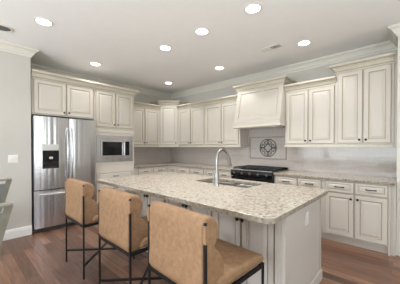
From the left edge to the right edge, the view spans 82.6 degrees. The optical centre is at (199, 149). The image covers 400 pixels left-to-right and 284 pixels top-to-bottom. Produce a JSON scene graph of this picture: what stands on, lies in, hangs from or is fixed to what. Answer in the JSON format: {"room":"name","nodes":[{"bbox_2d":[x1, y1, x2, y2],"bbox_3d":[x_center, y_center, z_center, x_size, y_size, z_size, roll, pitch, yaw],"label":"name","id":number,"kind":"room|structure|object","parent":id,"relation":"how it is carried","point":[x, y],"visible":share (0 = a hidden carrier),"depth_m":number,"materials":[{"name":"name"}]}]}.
{"room":"kitchen","nodes":[
{"label":"kitchen","id":0,"kind":"room"},
{"bbox_2d":[0,51,31,229],"bbox_3d":[-4.530,-0.094,2.064,0.922,2.820,4.730,1,1,43],"label":"wall","id":1,"kind":"structure","parent":0,"point":[15,70],"depth_m":3.36,"materials":[{"name":"paint"}]},
{"bbox_2d":[8,155,17,162],"bbox_3d":[-2.727,0.137,3.326,0.016,0.116,0.116,1,1,43],"label":"light switch","id":2,"kind":"object","parent":1,"relation":"attached to","point":[11,158],"visible":1,"depth_m":3.32,"materials":[{"name":"white plastic"}]},
{"bbox_2d":[3,225,31,240],"bbox_3d":[-4.134,1.249,1.815,0.016,0.140,4.580,1,1,43],"label":"baseboard","id":3,"kind":"structure","parent":1,"relation":"attached to","point":[26,230],"depth_m":3.36,"materials":[{"name":"white paint"}]},
{"bbox_2d":[0,23,399,98],"bbox_3d":[-0.793,-1.432,1.026,7.500,0.120,8.000,1,1,43],"label":"trim","id":4,"kind":"structure","parent":1,"relation":"attached to","point":[393,30],"depth_m":4.06,"materials":[{"name":"white paint"}]},
{"bbox_2d":[134,93,170,162],"bbox_3d":[-2.047,-0.130,5.318,0.150,2.820,3.420,1,1,43],"label":"wall","id":5,"kind":"structure","parent":0,"point":[139,97],"depth_m":5.89,"materials":[{"name":"paint"}]},
{"bbox_2d":[31,69,94,119],"bbox_3d":[-2.515,-0.895,4.077,0.776,0.678,0.945,1,1,43],"label":"upper cabinet","id":6,"kind":"object","parent":5,"relation":"attached to","point":[52,94],"visible":0.94,"depth_m":3.81,"materials":[{"name":"beige paint"}]},
{"bbox_2d":[134,101,160,146],"bbox_3d":[-1.460,-0.582,5.539,0.406,1.047,0.966,1,1,43],"label":"upper cabinet","id":7,"kind":"object","parent":5,"relation":"attached to","point":[146,116],"visible":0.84,"depth_m":5.50,"materials":[{"name":"beige paint"}]},
{"bbox_2d":[134,147,170,163],"bbox_3d":[-1.382,0.124,5.925,0.008,0.472,1.630,1,1,43],"label":"backsplash","id":8,"kind":"structure","parent":5,"relation":"attached to","point":[142,155],"depth_m":6.03,"materials":[{"name":"tile"}]},
{"bbox_2d":[0,0,399,93],"bbox_3d":[-0.793,-1.542,1.025,7.800,0.100,8.300,1,1,43],"label":"ceiling","id":9,"kind":"structure","parent":0,"point":[125,37],"depth_m":2.97,"materials":[{"name":"paint"}]},
{"bbox_2d":[0,24,12,32],"bbox_3d":[-2.449,-1.505,2.828,0.200,0.014,0.200,1,1,43],"label":"ceiling vent","id":10,"kind":"object","parent":9,"relation":"in","point":[3,28],"visible":1,"depth_m":2.85,"materials":[{"name":"white metal"}]},
{"bbox_2d":[0,25,10,30],"bbox_3d":[-2.449,-1.508,2.828,0.158,0.007,0.158,1,1,43],"label":"grille","id":11,"kind":"object","parent":10,"relation":"attached to","point":[2,27],"depth_m":2.83,"materials":[{"name":"grey metal"}]},
{"bbox_2d":[34,17,52,25],"bbox_3d":[-1.848,-1.506,2.695,0.190,0.008,0.190,1,1,43],"label":"recessed light","id":12,"kind":"object","parent":9,"relation":"in","point":[42,21],"visible":1,"depth_m":2.68,"materials":[{"name":"white paint"}]},
{"bbox_2d":[90,62,100,65],"bbox_3d":[-1.864,-1.522,4.059,0.190,0.008,0.190,1,1,43],"label":"recessed light","id":13,"kind":"object","parent":9,"relation":"in","point":[91,63],"visible":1,"depth_m":4.07,"materials":[{"name":"white paint"}]},
{"bbox_2d":[159,45,171,50],"bbox_3d":[-0.517,-1.514,3.404,0.190,0.008,0.190,1,1,43],"label":"recessed light","id":14,"kind":"object","parent":9,"relation":"in","point":[162,47],"visible":1,"depth_m":3.39,"materials":[{"name":"white paint"}]},
{"bbox_2d":[195,28,208,34],"bbox_3d":[0.025,-1.509,2.918,0.190,0.008,0.190,1,1,43],"label":"recessed light","id":15,"kind":"object","parent":9,"relation":"in","point":[199,31],"visible":1,"depth_m":2.91,"materials":[{"name":"white paint"}]},
{"bbox_2d":[214,66,223,69],"bbox_3d":[0.364,-1.524,4.266,0.190,0.008,0.190,1,1,43],"label":"recessed light","id":16,"kind":"object","parent":9,"relation":"in","point":[217,67],"visible":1,"depth_m":4.28,"materials":[{"name":"white paint"}]},
{"bbox_2d":[244,3,261,13],"bbox_3d":[0.566,-1.504,2.433,0.190,0.008,0.190,1,1,43],"label":"recessed light","id":17,"kind":"object","parent":9,"relation":"in","point":[252,8],"visible":1,"depth_m":2.43,"materials":[{"name":"white paint"}]},
{"bbox_2d":[260,43,282,51],"bbox_3d":[1.065,-1.514,3.396,0.300,0.008,0.120,1,1,43],"label":"ceiling vent","id":18,"kind":"object","parent":9,"relation":"in","point":[279,45],"visible":1,"depth_m":3.38,"materials":[{"name":"white metal"}]},
{"bbox_2d":[297,40,310,45],"bbox_3d":[1.479,-1.512,3.240,0.190,0.008,0.190,1,1,43],"label":"recessed light","id":19,"kind":"object","parent":9,"relation":"in","point":[303,42],"visible":1,"depth_m":3.22,"materials":[{"name":"white paint"}]},
{"bbox_2d":[0,222,399,283],"bbox_3d":[-0.793,1.377,1.057,7.800,0.100,8.300,1,1,43],"label":"floor","id":20,"kind":"structure","parent":0,"point":[39,257],"depth_m":2.64,"materials":[{"name":"brown wood"}]},
{"bbox_2d":[0,178,11,259],"bbox_3d":[-2.633,0.826,2.740,0.604,0.974,0.503,1,1,43],"label":"dining chair","id":21,"kind":"object","parent":20,"relation":"on","point":[4,188],"visible":0.62,"depth_m":2.71,"materials":[{"name":"grey wood"}]},
{"bbox_2d":[0,184,5,200],"bbox_3d":[-2.498,0.635,2.614,0.170,0.450,0.396,1,1,43],"label":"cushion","id":22,"kind":"object","parent":21,"relation":"on","point":[2,186],"depth_m":2.70,"materials":[{"name":"grey fabric"}]},
{"bbox_2d":[0,202,13,247],"bbox_3d":[-1.644,0.839,1.556,0.604,0.974,0.503,1,1,43],"label":"dining chair","id":23,"kind":"object","parent":20,"relation":"on","point":[6,207],"visible":1,"depth_m":1.53,"materials":[{"name":"grey fabric"}]},
{"bbox_2d":[31,115,95,232],"bbox_3d":[-2.474,0.381,4.057,0.883,1.827,0.945,1,1,43],"label":"refrigerator","id":24,"kind":"object","parent":20,"relation":"on","point":[62,149],"visible":0.77,"depth_m":3.67,"materials":[{"name":"grey metal"}]},
{"bbox_2d":[65,178,134,279],"bbox_3d":[-1.174,0.822,2.683,0.544,0.976,0.601,1,1,43],"label":"bar stool","id":25,"kind":"object","parent":20,"relation":"on","point":[80,208],"visible":0.7,"depth_m":2.38,"materials":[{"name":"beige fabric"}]},
{"bbox_2d":[93,82,138,202],"bbox_3d":[-1.896,0.022,4.779,0.806,2.528,0.901,1,1,43],"label":"tall cabinet","id":26,"kind":"object","parent":20,"relation":"on","point":[113,105],"visible":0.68,"depth_m":4.48,"materials":[{"name":"beige paint"}]},
{"bbox_2d":[96,135,132,162],"bbox_3d":[-1.834,-0.017,4.666,0.550,0.520,0.750,1,1,43],"label":"microwave","id":27,"kind":"object","parent":26,"relation":"in","point":[108,149],"visible":1,"depth_m":4.47,"materials":[{"name":"silver metal"}]},
{"bbox_2d":[98,187,161,283],"bbox_3d":[-0.518,0.828,2.077,0.544,0.976,0.601,1,1,43],"label":"bar stool","id":28,"kind":"object","parent":20,"relation":"on","point":[120,225],"visible":0.7,"depth_m":1.79,"materials":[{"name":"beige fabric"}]},
{"bbox_2d":[134,166,166,174],"bbox_3d":[-1.350,0.841,5.462,0.634,0.876,0.980,1,1,43],"label":"base cabinet","id":29,"kind":"object","parent":20,"relation":"on","point":[159,169],"visible":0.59,"depth_m":5.26,"materials":[{"name":"beige paint"}]},
{"bbox_2d":[134,162,234,170],"bbox_3d":[-0.447,0.387,5.058,2.544,0.036,1.620,1,1,43],"label":"countertop","id":30,"kind":"structure","parent":29,"relation":"on","point":[178,164],"depth_m":5.23,"materials":[{"name":"stone"}]},
{"bbox_2d":[169,166,204,175],"bbox_3d":[-0.157,0.841,5.438,1.180,0.876,0.634,1,1,43],"label":"base cabinet","id":31,"kind":"object","parent":20,"relation":"on","point":[197,171],"visible":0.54,"depth_m":5.17,"materials":[{"name":"beige paint"}]},
{"bbox_2d":[147,201,263,283],"bbox_3d":[0.044,0.834,1.543,0.601,0.976,0.544,-1,1,-45],"label":"bar stool","id":32,"kind":"object","parent":20,"relation":"on","point":[184,247],"visible":1,"depth_m":1.31,"materials":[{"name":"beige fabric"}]},
{"bbox_2d":[205,169,232,178],"bbox_3d":[0.542,0.848,4.793,0.719,0.876,0.634,1,1,43],"label":"base cabinet","id":33,"kind":"object","parent":20,"relation":"on","point":[208,172],"visible":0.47,"depth_m":4.53,"materials":[{"name":"beige paint"}]},
{"bbox_2d":[125,180,322,283],"bbox_3d":[0.070,0.872,2.758,2.331,0.878,0.944,1,1,43],"label":"kitchen island","id":34,"kind":"object","parent":20,"relation":"on","point":[290,249],"visible":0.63,"depth_m":1.87,"materials":[{"name":"paint"}]},
{"bbox_2d":[97,172,327,223],"bbox_3d":[-0.045,0.414,2.629,2.450,0.036,1.280,1,1,43],"label":"island countertop","id":35,"kind":"structure","parent":34,"relation":"on","point":[265,203],"depth_m":2.12,"materials":[{"name":"stone"}]},
{"bbox_2d":[212,148,231,185],"bbox_3d":[0.255,0.191,2.596,0.088,0.411,0.300,1,1,43],"label":"faucet","id":36,"kind":"object","parent":35,"relation":"on","point":[216,176],"visible":0.99,"depth_m":2.49,"materials":[{"name":"silver metal"}]},
{"bbox_2d":[206,181,253,187],"bbox_3d":[0.332,0.540,2.759,0.790,0.212,0.400,1,1,43],"label":"sink","id":37,"kind":"object","parent":35,"relation":"in","point":[220,182],"visible":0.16,"depth_m":2.86,"materials":[{"name":"metal"}]},
{"bbox_2d":[305,211,308,225],"bbox_3d":[0.937,0.602,1.990,0.009,0.116,0.076,1,1,43],"label":"outlet","id":38,"kind":"object","parent":34,"relation":"attached to","point":[307,212],"visible":1,"depth_m":1.98,"materials":[{"name":"white plastic"}]},
{"bbox_2d":[231,165,287,182],"bbox_3d":[1.093,0.793,4.245,0.818,0.938,0.725,1,1,43],"label":"range","id":39,"kind":"object","parent":20,"relation":"on","point":[257,173],"visible":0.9,"depth_m":4.02,"materials":[{"name":"black metal"}]},
{"bbox_2d":[232,168,287,172],"bbox_3d":[1.117,0.367,4.266,0.818,0.020,0.653,1,1,43],"label":"cooktop","id":40,"kind":"object","parent":39,"relation":"in","point":[245,170],"depth_m":4.01,"materials":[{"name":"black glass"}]},
{"bbox_2d":[275,175,323,237],"bbox_3d":[1.688,0.860,3.733,0.736,0.876,0.634,1,1,43],"label":"base cabinet","id":41,"kind":"object","parent":20,"relation":"on","point":[286,180],"visible":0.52,"depth_m":3.45,"materials":[{"name":"beige paint"}]},
{"bbox_2d":[273,170,395,184],"bbox_3d":[1.990,0.405,3.473,1.534,0.036,0.642,1,1,43],"label":"countertop","id":42,"kind":"structure","parent":41,"relation":"on","point":[384,180],"depth_m":3.28,"materials":[{"name":"stone"}]},
{"bbox_2d":[323,179,395,255],"bbox_3d":[2.251,0.866,3.213,0.794,0.876,0.634,1,1,43],"label":"base cabinet","id":43,"kind":"object","parent":20,"relation":"on","point":[363,215],"visible":0.98,"depth_m":2.97,"materials":[{"name":"beige paint"}]},
{"bbox_2d":[171,50,397,176],"bbox_3d":[0.969,-0.126,4.961,5.065,2.820,0.150,1,1,43],"label":"wall","id":44,"kind":"structure","parent":0,"point":[323,71],"depth_m":4.15,"materials":[{"name":"paint"}]},
{"bbox_2d":[149,100,188,146],"bbox_3d":[-0.802,-0.649,5.988,0.762,1.172,0.737,1,1,43],"label":"upper cabinet","id":45,"kind":"object","parent":44,"relation":"attached to","point":[168,113],"visible":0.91,"depth_m":5.79,"materials":[{"name":"beige paint"}]},
{"bbox_2d":[176,101,204,146],"bbox_3d":[-0.130,-0.582,5.593,0.913,1.047,0.406,1,1,43],"label":"upper cabinet","id":46,"kind":"object","parent":44,"relation":"attached to","point":[191,116],"visible":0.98,"depth_m":5.46,"materials":[{"name":"beige paint"}]},
{"bbox_2d":[203,94,248,146],"bbox_3d":[0.554,-0.575,4.961,0.948,1.047,0.406,1,1,43],"label":"upper cabinet","id":47,"kind":"object","parent":44,"relation":"attached to","point":[220,112],"visible":0.93,"depth_m":4.82,"materials":[{"name":"beige paint"}]},
{"bbox_2d":[232,75,296,129],"bbox_3d":[1.171,-0.819,4.274,1.066,0.834,0.574,1,1,43],"label":"range hood","id":48,"kind":"object","parent":44,"relation":"attached to","point":[261,104],"visible":0.82,"depth_m":4.07,"materials":[{"name":"beige paint"}]},
{"bbox_2d":[171,128,396,176],"bbox_3d":[0.973,-0.051,4.851,4.907,0.846,0.008,1,1,43],"label":"backsplash","id":49,"kind":"structure","parent":44,"relation":"attached to","point":[373,161],"depth_m":4.09,"materials":[{"name":"tile"}]},
{"bbox_2d":[249,136,286,159],"bbox_3d":[1.327,-0.031,4.508,0.786,0.440,0.014,1,1,43],"label":"frame","id":50,"kind":"structure","parent":49,"relation":"attached to","point":[277,136],"depth_m":4.53,"materials":[{"name":"grey tile"}]},
{"bbox_2d":[260,139,276,156],"bbox_3d":[1.340,-0.032,4.495,0.357,0.357,0.022,1,1,43],"label":"medallion","id":51,"kind":"object","parent":49,"relation":"attached to","point":[267,155],"visible":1,"depth_m":4.48,"materials":[{"name":"grey metal"}]},
{"bbox_2d":[284,76,335,146],"bbox_3d":[1.838,-0.565,3.768,0.782,1.052,0.416,1,1,43],"label":"upper cabinet","id":52,"kind":"object","parent":44,"relation":"attached to","point":[310,111],"visible":0.94,"depth_m":3.62,"materials":[{"name":"beige paint"}]},
{"bbox_2d":[329,52,397,146],"bbox_3d":[2.348,-0.637,3.286,0.772,1.207,0.431,1,1,43],"label":"upper cabinet","id":53,"kind":"object","parent":44,"relation":"attached to","point":[366,88],"visible":0.99,"depth_m":3.12,"materials":[{"name":"beige paint"}]},
{"bbox_3d":[3.663,-0.094,2.131,2.735,2.820,0.650,1,1,43],"label":"wall","id":54,"kind":"structure","parent":0,"visible":0},
{"bbox_2d":[396,36,399,255],"bbox_3d":[2.469,-0.039,2.775,0.112,2.695,0.026,1,1,43],"label":"trim","id":55,"kind":"structure","parent":54,"relation":"attached to","point":[398,71],"depth_m":2.80,"materials":[{"name":"white paint"}]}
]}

